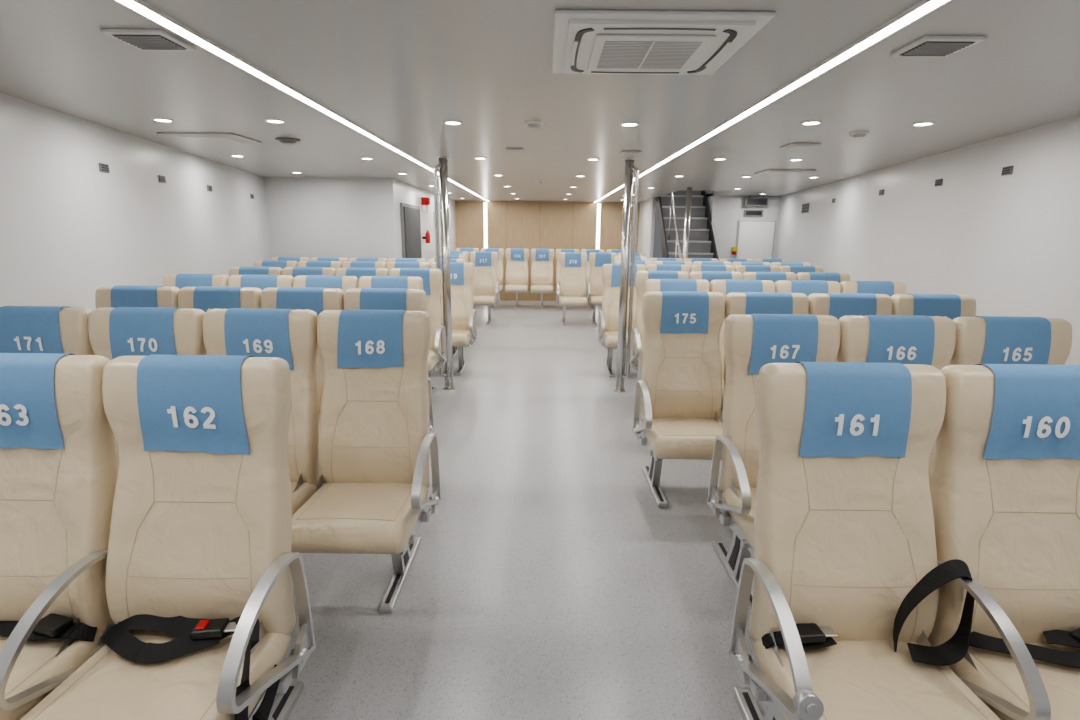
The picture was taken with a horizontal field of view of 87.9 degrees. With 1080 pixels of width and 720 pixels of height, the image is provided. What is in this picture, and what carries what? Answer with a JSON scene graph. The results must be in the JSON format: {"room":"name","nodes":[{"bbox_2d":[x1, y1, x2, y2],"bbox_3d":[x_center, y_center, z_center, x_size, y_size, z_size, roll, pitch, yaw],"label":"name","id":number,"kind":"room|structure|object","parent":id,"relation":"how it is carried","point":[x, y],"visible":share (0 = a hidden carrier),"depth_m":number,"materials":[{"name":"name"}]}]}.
{"room":"ship interior","nodes":[
{"label":"ship interior","id":0,"kind":"room"},
{"bbox_2d":[0,93,270,309],"bbox_3d":[-2.820,-0.302,3.202,0.060,2.228,9.326,-2,13,-11],"label":"wall","id":1,"kind":"structure","parent":0,"point":[70,229],"depth_m":3.73,"materials":[{"name":"paint"}]},
{"bbox_2d":[264,177,396,259],"bbox_3d":[-2.824,-1.318,7.649,1.750,2.228,0.060,1,13,0],"label":"wall","id":2,"kind":"structure","parent":0,"point":[348,218],"depth_m":7.48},
{"bbox_2d":[394,179,455,261],"bbox_3d":[-1.960,-1.899,10.228,0.060,2.228,5.240,1,13,0],"label":"wall","id":3,"kind":"structure","parent":0,"point":[404,192],"depth_m":9.33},
{"bbox_2d":[400,202,421,257],"bbox_3d":[-1.912,-1.362,8.525,0.065,1.940,1.150,1,13,0],"label":"door","id":4,"kind":"structure","parent":3,"relation":"in","point":[410,214],"depth_m":8.22,"materials":[{"name":"grey plastic"}]},
{"bbox_2d":[272,300,768,719],"bbox_3d":[0.026,0.236,6.106,9.400,0.060,15.000,1,13,0],"label":"floor","id":5,"kind":"structure","parent":0,"point":[547,579],"depth_m":2.61,"materials":[{"name":"plastic"}]},
{"bbox_2d":[0,306,94,354],"bbox_3d":[-2.238,0.404,2.404,0.498,1.218,0.725,1,13,0],"label":"passenger seat","id":6,"kind":"object","parent":5,"relation":"on","point":[23,329],"visible":0.22,"depth_m":2.44,"materials":[{"name":"fabric"}]},
{"bbox_2d":[0,353,116,719],"bbox_3d":[-1.450,0.625,1.474,0.498,1.218,0.725,1,13,0],"label":"passenger seat","id":7,"kind":"object","parent":5,"relation":"on","point":[58,470],"visible":0.72,"depth_m":1.52,"materials":[{"name":"beige leather"}]},
{"bbox_2d":[0,631,103,719],"bbox_3d":[-1.453,0.835,1.386,0.472,0.133,0.460,1,13,0],"label":"seat cushion","id":8,"kind":"object","parent":7,"relation":"on","point":[42,657],"depth_m":1.46,"materials":[{"name":"beige leather"}]},
{"bbox_2d":[95,285,179,308],"bbox_3d":[-2.446,0.190,3.331,0.498,1.218,0.725,1,13,0],"label":"passenger seat","id":9,"kind":"object","parent":5,"relation":"on","point":[119,295],"visible":0.16,"depth_m":3.36,"materials":[{"name":"beige leather"}]},
{"bbox_2d":[88,307,206,474],"bbox_3d":[-1.738,0.410,2.401,0.498,1.218,0.725,1,13,0],"label":"passenger seat","id":10,"kind":"object","parent":5,"relation":"on","point":[118,331],"visible":0.17,"depth_m":2.44,"materials":[{"name":"beige leather"}]},
{"bbox_2d":[0,355,315,719],"bbox_3d":[-0.944,0.630,1.472,0.551,1.218,0.725,1,13,0],"label":"passenger seat","id":11,"kind":"object","parent":5,"relation":"on","point":[202,570],"visible":1,"depth_m":1.51,"materials":[{"name":"beige leather"}]},
{"bbox_2d":[20,631,290,719],"bbox_3d":[-0.953,0.840,1.384,0.472,0.133,0.460,1,13,0],"label":"seat cushion","id":12,"kind":"object","parent":11,"relation":"on","point":[120,679],"depth_m":1.38,"materials":[{"name":"beige leather"}]},
{"bbox_2d":[163,274,228,288],"bbox_3d":[-2.660,-0.024,4.258,0.498,1.218,0.725,1,13,0],"label":"passenger seat","id":13,"kind":"object","parent":5,"relation":"on","point":[180,281],"visible":0.04,"depth_m":4.29,"materials":[{"name":"beige leather"}]},
{"bbox_2d":[178,286,261,354],"bbox_3d":[-1.946,0.196,3.329,0.498,1.218,0.725,1,13,0],"label":"passenger seat","id":14,"kind":"object","parent":5,"relation":"on","point":[205,298],"visible":0.16,"depth_m":3.36,"materials":[{"name":"beige leather"}]},
{"bbox_2d":[229,266,282,276],"bbox_3d":[-2.673,-0.235,5.184,0.498,1.218,0.725,1,13,0],"label":"passenger seat","id":15,"kind":"object","parent":5,"relation":"on","point":[242,270],"visible":0.14,"depth_m":5.22,"materials":[{"name":"beige leather"}]},
{"bbox_2d":[228,274,293,290],"bbox_3d":[-2.160,-0.018,4.256,0.498,1.218,0.725,1,13,0],"label":"passenger seat","id":16,"kind":"object","parent":5,"relation":"on","point":[262,282],"visible":0.1,"depth_m":4.29,"materials":[{"name":"beige leather"}]},
{"bbox_2d":[202,308,320,514],"bbox_3d":[-1.238,0.415,2.399,0.498,1.218,0.725,1,13,0],"label":"passenger seat","id":17,"kind":"object","parent":5,"relation":"on","point":[290,335],"visible":0.36,"depth_m":2.44,"materials":[{"name":"beige leather"}]},
{"bbox_2d":[290,482,315,514],"bbox_3d":[-1.241,0.625,2.311,0.472,0.133,0.460,1,13,0],"label":"seat cushion","id":18,"kind":"object","parent":17,"relation":"on","point":[301,492],"depth_m":2.41,"materials":[{"name":"beige leather"}]},
{"bbox_2d":[254,260,297,268],"bbox_3d":[-3.005,-0.491,6.288,0.498,1.218,0.725,1,13,0],"label":"passenger seat","id":19,"kind":"object","parent":5,"relation":"on","point":[282,264],"visible":0.13,"depth_m":6.32,"materials":[{"name":"beige leather"}]},
{"bbox_2d":[271,257,309,261],"bbox_3d":[-3.209,-0.680,7.107,0.498,1.218,0.725,1,13,0],"label":"passenger seat","id":20,"kind":"object","parent":5,"relation":"on","point":[297,259],"visible":0.12,"depth_m":7.14,"materials":[{"name":"beige leather"}]},
{"bbox_2d":[261,287,343,473],"bbox_3d":[-1.446,0.201,3.326,0.498,1.218,0.725,1,13,0],"label":"passenger seat","id":21,"kind":"object","parent":5,"relation":"on","point":[318,300],"visible":0.19,"depth_m":3.36,"materials":[{"name":"beige leather"}]},
{"bbox_2d":[282,267,335,277],"bbox_3d":[-2.173,-0.230,5.182,0.498,1.218,0.725,1,13,0],"label":"passenger seat","id":22,"kind":"object","parent":5,"relation":"on","point":[292,271],"visible":0.11,"depth_m":5.21,"materials":[{"name":"beige leather"}]},
{"bbox_2d":[298,261,341,269],"bbox_3d":[-2.505,-0.485,6.285,0.498,1.218,0.725,1,13,0],"label":"passenger seat","id":23,"kind":"object","parent":5,"relation":"on","point":[327,264],"visible":0.14,"depth_m":6.32,"materials":[{"name":"beige leather"}]},
{"bbox_2d":[293,275,357,291],"bbox_3d":[-1.660,-0.013,4.253,0.498,1.218,0.725,1,13,0],"label":"passenger seat","id":24,"kind":"object","parent":5,"relation":"on","point":[343,282],"visible":0.09,"depth_m":4.29,"materials":[{"name":"fabric"}]},
{"bbox_2d":[310,257,348,262],"bbox_3d":[-2.709,-0.675,7.105,0.498,1.218,0.725,1,13,0],"label":"passenger seat","id":25,"kind":"object","parent":5,"relation":"on","point":[341,260],"visible":0.09,"depth_m":7.14,"materials":[{"name":"beige leather"}]},
{"bbox_2d":[336,268,388,280],"bbox_3d":[-1.673,-0.224,5.180,0.498,1.218,0.725,1,13,0],"label":"passenger seat","id":26,"kind":"object","parent":5,"relation":"on","point":[358,272],"visible":0.09,"depth_m":5.21,"materials":[{"name":"beige leather"}]},
{"bbox_2d":[342,261,385,267],"bbox_3d":[-2.005,-0.480,6.283,0.498,1.218,0.725,1,13,0],"label":"passenger seat","id":27,"kind":"object","parent":5,"relation":"on","point":[346,264],"visible":0.12,"depth_m":6.32,"materials":[{"name":"beige leather"}]},
{"bbox_2d":[291,309,440,612],"bbox_3d":[-0.721,0.421,2.396,0.533,1.218,0.728,1,13,0],"label":"passenger seat","id":28,"kind":"object","parent":5,"relation":"on","point":[370,495],"visible":0.98,"depth_m":2.44,"materials":[{"name":"beige leather"}]},
{"bbox_2d":[291,482,428,553],"bbox_3d":[-0.741,0.631,2.309,0.472,0.133,0.460,1,13,0],"label":"seat cushion","id":29,"kind":"object","parent":28,"relation":"on","point":[340,517],"depth_m":2.15,"materials":[{"name":"beige leather"}]},
{"bbox_2d":[349,258,387,263],"bbox_3d":[-2.209,-0.669,7.103,0.498,1.218,0.725,1,13,0],"label":"passenger seat","id":30,"kind":"object","parent":5,"relation":"on","point":[385,260],"visible":0.09,"depth_m":7.14,"materials":[{"name":"beige leather"}]},
{"bbox_2d":[344,288,433,432],"bbox_3d":[-0.929,0.207,3.323,0.533,1.218,0.728,1,13,0],"label":"passenger seat","id":31,"kind":"object","parent":5,"relation":"on","point":[407,299],"visible":0.16,"depth_m":3.36,"materials":[{"name":"beige leather"}]},
{"bbox_2d":[358,276,428,377],"bbox_3d":[-1.143,-0.007,4.250,0.533,1.218,0.728,1,13,0],"label":"passenger seat","id":32,"kind":"object","parent":5,"relation":"on","point":[408,282],"visible":0.17,"depth_m":4.28,"materials":[{"name":"beige leather"}]},
{"bbox_2d":[388,258,425,261],"bbox_3d":[-1.709,-0.664,7.100,0.498,1.218,0.725,1,13,0],"label":"passenger seat","id":33,"kind":"object","parent":5,"relation":"on","point":[390,259],"visible":0.12,"depth_m":7.13,"materials":[{"name":"beige leather"}]},
{"bbox_2d":[386,262,429,270],"bbox_3d":[-1.505,-0.474,6.280,0.498,1.218,0.725,1,13,0],"label":"passenger seat","id":34,"kind":"object","parent":5,"relation":"on","point":[389,265],"visible":0.12,"depth_m":6.31,"materials":[{"name":"beige leather"}]},
{"bbox_2d":[389,268,446,394],"bbox_3d":[-1.156,-0.218,5.177,0.533,1.218,0.728,1,13,0],"label":"passenger seat","id":35,"kind":"object","parent":5,"relation":"on","point":[432,278],"visible":0.42,"depth_m":5.22,"materials":[{"name":"beige leather"}]},
{"bbox_2d":[428,350,439,370],"bbox_3d":[-1.176,-0.009,5.089,0.472,0.133,0.460,1,13,0],"label":"seat cushion","id":36,"kind":"object","parent":35,"relation":"on","point":[433,358],"depth_m":5.02,"materials":[{"name":"beige leather"}]},
{"bbox_2d":[433,156,454,389],"bbox_3d":[-0.924,-0.794,5.436,0.148,2.228,0.120,1,13,0],"label":"support pole","id":37,"kind":"object","parent":5,"relation":"on","point":[442,166],"visible":0.85,"depth_m":5.34,"materials":[{"name":"metal"}]},
{"bbox_2d":[427,258,464,357],"bbox_3d":[-1.192,-0.658,7.097,0.533,1.218,0.728,1,13,0],"label":"passenger seat","id":38,"kind":"object","parent":5,"relation":"on","point":[454,349],"visible":0.08,"depth_m":7.14,"materials":[{"name":"beige leather"}]},
{"bbox_2d":[430,262,476,374],"bbox_3d":[-0.988,-0.468,6.277,0.533,1.218,0.728,1,13,0],"label":"passenger seat","id":39,"kind":"object","parent":5,"relation":"on","point":[462,273],"visible":0.59,"depth_m":6.33,"materials":[{"name":"beige leather"}]},
{"bbox_2d":[452,329,471,345],"bbox_3d":[-1.008,-0.259,6.190,0.472,0.133,0.460,1,13,0],"label":"seat cushion","id":40,"kind":"object","parent":39,"relation":"on","point":[460,337],"depth_m":6.00,"materials":[{"name":"beige leather"}]},
{"bbox_2d":[469,251,499,323],"bbox_3d":[-0.973,-1.252,9.709,0.533,1.218,0.728,1,13,0],"label":"passenger seat","id":41,"kind":"object","parent":5,"relation":"on","point":[485,286],"visible":0.8,"depth_m":9.76,"materials":[{"name":"beige leather"}]},
{"bbox_2d":[473,295,496,304],"bbox_3d":[-0.993,-1.043,9.622,0.472,0.133,0.460,1,13,0],"label":"seat cushion","id":42,"kind":"object","parent":41,"relation":"on","point":[477,299],"depth_m":9.42,"materials":[{"name":"beige leather"}]},
{"bbox_2d":[481,248,503,307],"bbox_3d":[-1.015,-1.721,11.757,0.498,1.218,0.725,1,13,0],"label":"passenger seat","id":43,"kind":"object","parent":5,"relation":"on","point":[500,251],"visible":0.34,"depth_m":11.80,"materials":[{"name":"beige leather"}]},
{"bbox_2d":[505,248,528,307],"bbox_3d":[-0.485,-1.715,11.755,0.498,1.218,0.725,1,13,0],"label":"passenger seat","id":44,"kind":"object","parent":5,"relation":"on","point":[517,258],"visible":1,"depth_m":11.80,"materials":[{"name":"beige leather"}]},
{"bbox_2d":[505,285,527,291],"bbox_3d":[-0.488,-1.505,11.667,0.472,0.133,0.460,1,13,0],"label":"seat cushion","id":45,"kind":"object","parent":44,"relation":"on","point":[508,288],"depth_m":11.46,"materials":[{"name":"beige leather"}]},
{"bbox_2d":[530,249,553,308],"bbox_3d":[0.045,-1.709,11.752,0.498,1.218,0.725,1,13,0],"label":"passenger seat","id":46,"kind":"object","parent":5,"relation":"on","point":[542,273],"visible":1,"depth_m":11.80,"materials":[{"name":"beige leather"}]},
{"bbox_2d":[531,285,552,291],"bbox_3d":[0.042,-1.499,11.664,0.472,0.133,0.460,1,13,0],"label":"seat cushion","id":47,"kind":"object","parent":46,"relation":"on","point":[534,288],"depth_m":11.45,"materials":[{"name":"beige leather"}]},
{"bbox_2d":[555,249,578,308],"bbox_3d":[0.575,-1.703,11.749,0.498,1.218,0.725,1,13,0],"label":"passenger seat","id":48,"kind":"object","parent":5,"relation":"on","point":[558,251],"visible":0.33,"depth_m":11.79,"materials":[{"name":"beige leather"}]},
{"bbox_2d":[556,252,587,324],"bbox_3d":[0.553,-1.235,9.702,0.533,1.218,0.728,1,13,0],"label":"passenger seat","id":49,"kind":"object","parent":5,"relation":"on","point":[571,287],"visible":1,"depth_m":9.75,"materials":[{"name":"beige leather"}]},
{"bbox_2d":[559,296,587,305],"bbox_3d":[0.567,-1.025,9.614,0.472,0.133,0.460,1,13,0],"label":"seat cushion","id":50,"kind":"object","parent":49,"relation":"on","point":[564,300],"depth_m":9.41,"materials":[{"name":"beige leather"}]},
{"bbox_2d":[581,249,603,308],"bbox_3d":[1.105,-1.697,11.747,0.498,1.218,0.725,1,13,0],"label":"passenger seat","id":51,"kind":"object","parent":5,"relation":"on","point":[588,251],"visible":0.25,"depth_m":11.79,"materials":[{"name":"beige leather"}]},
{"bbox_2d":[586,252,616,323],"bbox_3d":[1.094,-1.263,9.845,0.533,1.218,0.728,1,13,0],"label":"passenger seat","id":52,"kind":"object","parent":5,"relation":"on","point":[594,294],"visible":0.59,"depth_m":9.89,"materials":[{"name":"beige leather"}]},
{"bbox_2d":[589,296,602,304],"bbox_3d":[1.108,-1.053,9.758,0.472,0.133,0.460,1,13,0],"label":"seat cushion","id":53,"kind":"object","parent":52,"relation":"on","point":[594,300],"depth_m":9.55,"materials":[{"name":"beige leather"}]},
{"bbox_2d":[597,264,645,376],"bbox_3d":[0.928,-0.447,6.268,0.533,1.218,0.728,1,13,0],"label":"passenger seat","id":54,"kind":"object","parent":5,"relation":"on","point":[608,318],"visible":0.54,"depth_m":6.32,"materials":[{"name":"beige leather"}]},
{"bbox_2d":[602,331,634,347],"bbox_3d":[0.942,-0.237,6.181,0.472,0.133,0.460,1,13,0],"label":"seat cushion","id":55,"kind":"object","parent":54,"relation":"on","point":[610,338],"depth_m":5.99,"materials":[{"name":"beige leather"}]},
{"bbox_2d":[614,158,638,391],"bbox_3d":[0.833,-0.774,5.428,0.148,2.228,0.120,1,13,0],"label":"support pole","id":56,"kind":"object","parent":5,"relation":"on","point":[630,168],"visible":0.97,"depth_m":5.37,"materials":[{"name":"metal"}]},
{"bbox_2d":[629,271,688,401],"bbox_3d":[1.120,-0.193,5.166,0.533,1.218,0.728,1,13,0],"label":"passenger seat","id":57,"kind":"object","parent":5,"relation":"on","point":[637,332],"visible":0.28,"depth_m":5.21,"materials":[{"name":"beige leather"}]},
{"bbox_2d":[646,264,689,273],"bbox_3d":[1.445,-0.442,6.266,0.498,1.218,0.725,1,13,0],"label":"passenger seat","id":58,"kind":"object","parent":5,"relation":"on","point":[651,267],"visible":0.16,"depth_m":6.30,"materials":[{"name":"beige leather"}]},
{"bbox_2d":[653,261,691,267],"bbox_3d":[1.691,-0.626,7.084,0.498,1.218,0.725,1,13,0],"label":"passenger seat","id":59,"kind":"object","parent":5,"relation":"on","point":[689,263],"visible":0.11,"depth_m":7.12,"materials":[{"name":"beige leather"}]},
{"bbox_2d":[637,279,709,395],"bbox_3d":[1.033,0.017,4.240,0.533,1.218,0.728,1,13,0],"label":"passenger seat","id":60,"kind":"object","parent":5,"relation":"on","point":[651,285],"visible":0.14,"depth_m":4.27,"materials":[{"name":"beige leather"}]},
{"bbox_2d":[633,291,724,507],"bbox_3d":[0.846,0.227,3.315,0.533,1.218,0.728,1,13,0],"label":"passenger seat","id":61,"kind":"object","parent":5,"relation":"on","point":[680,385],"visible":0.92,"depth_m":3.36,"materials":[{"name":"beige leather"}]},
{"bbox_2d":[642,417,722,459],"bbox_3d":[0.861,0.437,3.227,0.472,0.133,0.460,1,13,0],"label":"seat cushion","id":62,"kind":"object","parent":61,"relation":"on","point":[668,437],"depth_m":3.07,"materials":[{"name":"beige leather"}]},
{"bbox_2d":[682,187,691,260],"bbox_3d":[2.217,-1.483,8.590,0.080,2.228,0.080,1,13,0],"label":"support pole","id":63,"kind":"object","parent":5,"relation":"on","point":[689,189],"visible":0.34,"depth_m":8.43,"materials":[{"name":"metal"}]},
{"bbox_2d":[656,190,718,260],"bbox_3d":[2.643,-2.257,10.061,0.860,3.090,2.780,1,13,0],"label":"staircase","id":64,"kind":"structure","parent":5,"relation":"on","point":[671,207],"depth_m":10.12,"materials":[{"name":"metal"}]},
{"bbox_2d":[692,261,731,264],"bbox_3d":[2.191,-0.620,7.082,0.498,1.218,0.725,1,13,0],"label":"passenger seat","id":65,"kind":"object","parent":5,"relation":"on","point":[694,262],"visible":0.16,"depth_m":7.12,"materials":[{"name":"beige leather"}]},
{"bbox_2d":[690,265,734,271],"bbox_3d":[1.945,-0.436,6.264,0.498,1.218,0.725,1,13,0],"label":"passenger seat","id":66,"kind":"object","parent":5,"relation":"on","point":[730,268],"visible":0.11,"depth_m":6.30,"materials":[{"name":"beige leather"}]},
{"bbox_2d":[689,271,742,408],"bbox_3d":[1.637,-0.188,5.164,0.498,1.218,0.725,1,13,0],"label":"passenger seat","id":67,"kind":"object","parent":5,"relation":"on","point":[709,276],"visible":0.13,"depth_m":5.20,"materials":[{"name":"beige leather"}]},
{"bbox_2d":[710,279,774,422],"bbox_3d":[1.550,0.023,4.238,0.498,1.218,0.725,1,13,0],"label":"passenger seat","id":68,"kind":"object","parent":5,"relation":"on","point":[725,286],"visible":0.16,"depth_m":4.27,"materials":[{"name":"beige leather"}]},
{"bbox_2d":[735,265,778,274],"bbox_3d":[2.445,-0.430,6.262,0.498,1.218,0.725,1,13,0],"label":"passenger seat","id":69,"kind":"object","parent":5,"relation":"on","point":[742,269],"visible":0.09,"depth_m":6.29,"materials":[{"name":"beige leather"}]},
{"bbox_2d":[721,292,808,421],"bbox_3d":[1.363,0.233,3.313,0.498,1.218,0.725,1,13,0],"label":"passenger seat","id":70,"kind":"object","parent":5,"relation":"on","point":[744,302],"visible":0.15,"depth_m":3.35,"materials":[{"name":"beige leather"}]},
{"bbox_2d":[743,272,796,282],"bbox_3d":[2.137,-0.182,5.162,0.498,1.218,0.725,1,13,0],"label":"passenger seat","id":71,"kind":"object","parent":5,"relation":"on","point":[773,276],"visible":0.09,"depth_m":5.19,"materials":[{"name":"beige leather"}]},
{"bbox_2d":[707,314,839,613],"bbox_3d":[1.040,0.441,2.388,0.533,1.218,0.728,1,13,0],"label":"passenger seat","id":72,"kind":"object","parent":5,"relation":"on","point":[751,341],"visible":0.52,"depth_m":2.43,"materials":[{"name":"beige leather"}]},
{"bbox_2d":[722,487,756,548],"bbox_3d":[1.054,0.651,2.300,0.472,0.133,0.460,1,13,0],"label":"seat cushion","id":73,"kind":"object","parent":72,"relation":"on","point":[743,522],"depth_m":2.34,"materials":[{"name":"beige leather"}]},
{"bbox_2d":[771,262,809,266],"bbox_3d":[3.191,-0.609,7.077,0.498,1.218,0.725,1,13,0],"label":"passenger seat","id":74,"kind":"object","parent":5,"relation":"on","point":[778,264],"visible":0.02,"depth_m":7.11,"materials":[{"name":"beige leather"}]},
{"bbox_2d":[779,266,823,273],"bbox_3d":[2.945,-0.425,6.259,0.498,1.218,0.725,1,13,0],"label":"passenger seat","id":75,"kind":"object","parent":5,"relation":"on","point":[794,269],"visible":0.11,"depth_m":6.29,"materials":[{"name":"beige leather"}]},
{"bbox_2d":[775,280,840,296],"bbox_3d":[2.050,0.029,4.236,0.498,1.218,0.725,1,13,0],"label":"passenger seat","id":76,"kind":"object","parent":5,"relation":"on","point":[807,287],"visible":0.14,"depth_m":4.27,"materials":[{"name":"beige leather"}]},
{"bbox_2d":[796,272,850,282],"bbox_3d":[2.637,-0.177,5.159,0.498,1.218,0.725,1,13,0],"label":"passenger seat","id":77,"kind":"object","parent":5,"relation":"on","point":[827,276],"visible":0.18,"depth_m":5.19,"materials":[{"name":"beige leather"}]},
{"bbox_2d":[808,293,892,361],"bbox_3d":[1.863,0.238,3.311,0.498,1.218,0.725,1,13,0],"label":"passenger seat","id":78,"kind":"object","parent":5,"relation":"on","point":[838,305],"visible":0.17,"depth_m":3.34,"materials":[{"name":"beige leather"}]},
{"bbox_2d":[840,281,905,296],"bbox_3d":[2.550,0.034,4.233,0.498,1.218,0.725,1,13,0],"label":"passenger seat","id":79,"kind":"object","parent":5,"relation":"on","point":[890,288],"visible":0.16,"depth_m":4.26,"materials":[{"name":"beige leather"}]},
{"bbox_2d":[729,362,1050,719],"bbox_3d":[0.849,0.651,1.460,0.591,1.218,0.739,1,13,0],"label":"passenger seat","id":80,"kind":"object","parent":5,"relation":"on","point":[844,575],"visible":1,"depth_m":1.51,"materials":[{"name":"beige leather"}]},
{"bbox_2d":[753,639,1000,719],"bbox_3d":[0.842,0.860,1.375,0.472,0.133,0.460,1,13,0],"label":"seat cushion","id":81,"kind":"object","parent":80,"relation":"on","point":[853,679],"depth_m":1.40,"materials":[{"name":"beige leather"}]},
{"bbox_2d":[837,315,955,490],"bbox_3d":[1.556,0.446,2.386,0.498,1.218,0.725,1,13,0],"label":"passenger seat","id":82,"kind":"object","parent":5,"relation":"on","point":[902,339],"visible":0.21,"depth_m":2.42,"materials":[{"name":"beige leather"}]},
{"bbox_2d":[891,294,975,365],"bbox_3d":[2.363,0.244,3.308,0.498,1.218,0.725,1,13,0],"label":"passenger seat","id":83,"kind":"object","parent":5,"relation":"on","point":[952,306],"visible":0.16,"depth_m":3.34,"materials":[{"name":"beige leather"}]},
{"bbox_2d":[927,364,1079,719],"bbox_3d":[1.345,0.655,1.461,0.498,1.218,0.725,1,13,0],"label":"passenger seat","id":84,"kind":"object","parent":5,"relation":"on","point":[1005,489],"visible":0.8,"depth_m":1.51,"materials":[{"name":"beige leather"}]},
{"bbox_2d":[931,642,1079,719],"bbox_3d":[1.342,0.865,1.373,0.472,0.133,0.460,1,13,0],"label":"seat cushion","id":85,"kind":"object","parent":84,"relation":"on","point":[990,666],"depth_m":1.43,"materials":[{"name":"beige leather"}]},
{"bbox_2d":[949,316,1071,364],"bbox_3d":[2.057,0.452,2.383,0.498,1.218,0.725,1,13,0],"label":"passenger seat","id":86,"kind":"object","parent":5,"relation":"on","point":[979,339],"visible":0.22,"depth_m":2.42,"materials":[{"name":"fabric"}]},
{"bbox_2d":[0,0,1079,201],"bbox_3d":[0.048,-1.978,5.549,9.000,0.050,14.700,1,13,0],"label":"ceiling","id":87,"kind":"structure","parent":0,"point":[398,70],"depth_m":2.67,"materials":[{"name":"paint"}]},
{"bbox_2d":[100,29,195,50],"bbox_3d":[-1.408,-1.153,2.024,0.210,0.018,0.200,1,13,0],"label":"ceiling vent","id":88,"kind":"object","parent":87,"relation":"in","point":[142,39],"visible":1,"depth_m":1.99,"materials":[{"name":"white plastic"}]},
{"bbox_2d":[157,132,261,143],"bbox_3d":[-2.462,-1.661,4.203,0.550,0.018,0.420,1,13,0],"label":"ceiling hatch","id":89,"kind":"object","parent":87,"relation":"in","point":[189,137],"visible":1,"depth_m":4.13,"materials":[{"name":"metal"}]},
{"bbox_2d":[275,137,300,143],"bbox_3d":[-1.911,-1.661,4.250,0.180,0.032,0.180,1,13,0],"label":"ceiling speaker","id":90,"kind":"object","parent":87,"relation":"attached to","point":[285,140],"visible":1,"depth_m":4.20,"materials":[{"name":"grey plastic"}]},
{"bbox_2d":[113,0,488,200],"bbox_3d":[-1.201,-1.995,5.708,0.066,0.012,13.900,1,13,0],"label":"ceiling light strip","id":91,"kind":"object","parent":87,"relation":"attached to","point":[140,7],"visible":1,"depth_m":2.31,"materials":[{"name":"white plastic"}]},
{"bbox_2d":[552,10,775,74],"bbox_3d":[0.387,-1.129,2.047,0.680,0.038,0.670,1,13,0],"label":"air conditioner","id":92,"kind":"object","parent":87,"relation":"attached to","point":[632,42],"visible":1,"depth_m":1.89,"materials":[{"name":"white plastic"}]},
{"bbox_2d":[587,34,716,70],"bbox_3d":[0.387,-1.116,2.050,0.400,0.011,0.400,1,13,0],"label":"grille","id":93,"kind":"object","parent":92,"relation":"attached to","point":[605,52],"depth_m":2.00,"materials":[{"name":"white plastic"}]},
{"bbox_2d":[744,196,767,205],"bbox_3d":[3.859,-2.839,9.989,0.400,0.180,0.055,1,13,0],"label":"hanging sign","id":94,"kind":"object","parent":87,"relation":"hanging from","point":[749,201],"visible":1,"depth_m":9.97,"materials":[{"name":"grey plastic"}]},
{"bbox_2d":[594,0,951,201],"bbox_3d":[1.174,-1.969,5.696,0.066,0.012,13.900,1,13,0],"label":"ceiling light strip","id":95,"kind":"object","parent":87,"relation":"attached to","point":[922,8],"visible":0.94,"depth_m":2.23,"materials":[{"name":"white plastic"}]},
{"bbox_2d":[755,169,815,174],"bbox_3d":[2.652,-2.039,6.080,0.500,0.018,0.400,1,13,0],"label":"ceiling vent","id":96,"kind":"object","parent":87,"relation":"in","point":[768,171],"visible":1,"depth_m":5.96,"materials":[{"name":"metal"}]},
{"bbox_2d":[780,143,821,148],"bbox_3d":[1.989,-1.634,4.279,0.220,0.018,0.220,1,13,0],"label":"ceiling vent","id":97,"kind":"object","parent":87,"relation":"in","point":[791,145],"visible":1,"depth_m":4.24,"materials":[{"name":"metal"}]},
{"bbox_2d":[890,35,986,56],"bbox_3d":[1.422,-1.121,2.011,0.210,0.018,0.200,1,13,0],"label":"ceiling vent","id":98,"kind":"object","parent":87,"relation":"in","point":[926,46],"visible":1,"depth_m":1.98,"materials":[{"name":"white plastic"}]},
{"bbox_2d":[455,201,639,300],"bbox_3d":[0.188,-2.466,12.801,4.400,2.228,0.060,1,13,0],"label":"wall","id":99,"kind":"structure","parent":0,"point":[558,223],"depth_m":12.65,"materials":[{"name":"brown wood"}]},
{"bbox_2d":[483,203,487,247],"bbox_3d":[-1.231,-2.593,12.731,0.100,1.900,0.030,1,13,0],"label":"light strip","id":100,"kind":"object","parent":99,"relation":"attached to","point":[485,205],"visible":0.64,"depth_m":12.62,"materials":[{"name":"plastic"}]},
{"bbox_2d":[595,204,600,248],"bbox_3d":[1.309,-2.565,12.719,0.100,1.900,0.030,1,13,0],"label":"light strip","id":101,"kind":"object","parent":99,"relation":"attached to","point":[598,212],"visible":0.64,"depth_m":12.60,"materials":[{"name":"plastic"}]},
{"bbox_2d":[637,198,655,260],"bbox_3d":[2.243,-2.264,12.007,0.060,2.228,1.550,1,13,0],"label":"wall","id":102,"kind":"structure","parent":0,"point":[647,208],"depth_m":11.62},
{"bbox_2d":[705,191,716,233],"bbox_3d":[3.155,-2.719,11.409,0.060,3.400,2.500,1,13,0],"label":"wall","id":103,"kind":"structure","parent":0,"point":[711,200],"depth_m":10.18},
{"bbox_2d":[714,196,780,258],"bbox_3d":[3.795,-1.869,10.347,1.250,2.228,0.060,1,13,0],"label":"wall","id":104,"kind":"structure","parent":0,"point":[729,209],"depth_m":10.15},
{"bbox_2d":[744,210,762,216],"bbox_3d":[3.858,-2.653,10.118,0.340,0.120,0.034,1,13,0],"label":"wall sign","id":105,"kind":"object","parent":104,"relation":"attached to","point":[747,213],"visible":1,"depth_m":10.10,"materials":[{"name":"grey plastic"}]},
{"bbox_2d":[735,220,775,260],"bbox_3d":[3.928,-1.644,10.328,0.680,1.800,0.075,1,13,0],"label":"door","id":106,"kind":"structure","parent":104,"relation":"in","point":[755,239],"depth_m":10.20,"materials":[{"name":"white plastic"}]},
{"bbox_2d":[775,115,1079,364],"bbox_3d":[3.259,-0.541,4.514,0.060,2.228,12.085,3,13,10],"label":"wall","id":107,"kind":"structure","parent":0,"point":[1010,243],"depth_m":4.13,"materials":[{"name":"paint"}]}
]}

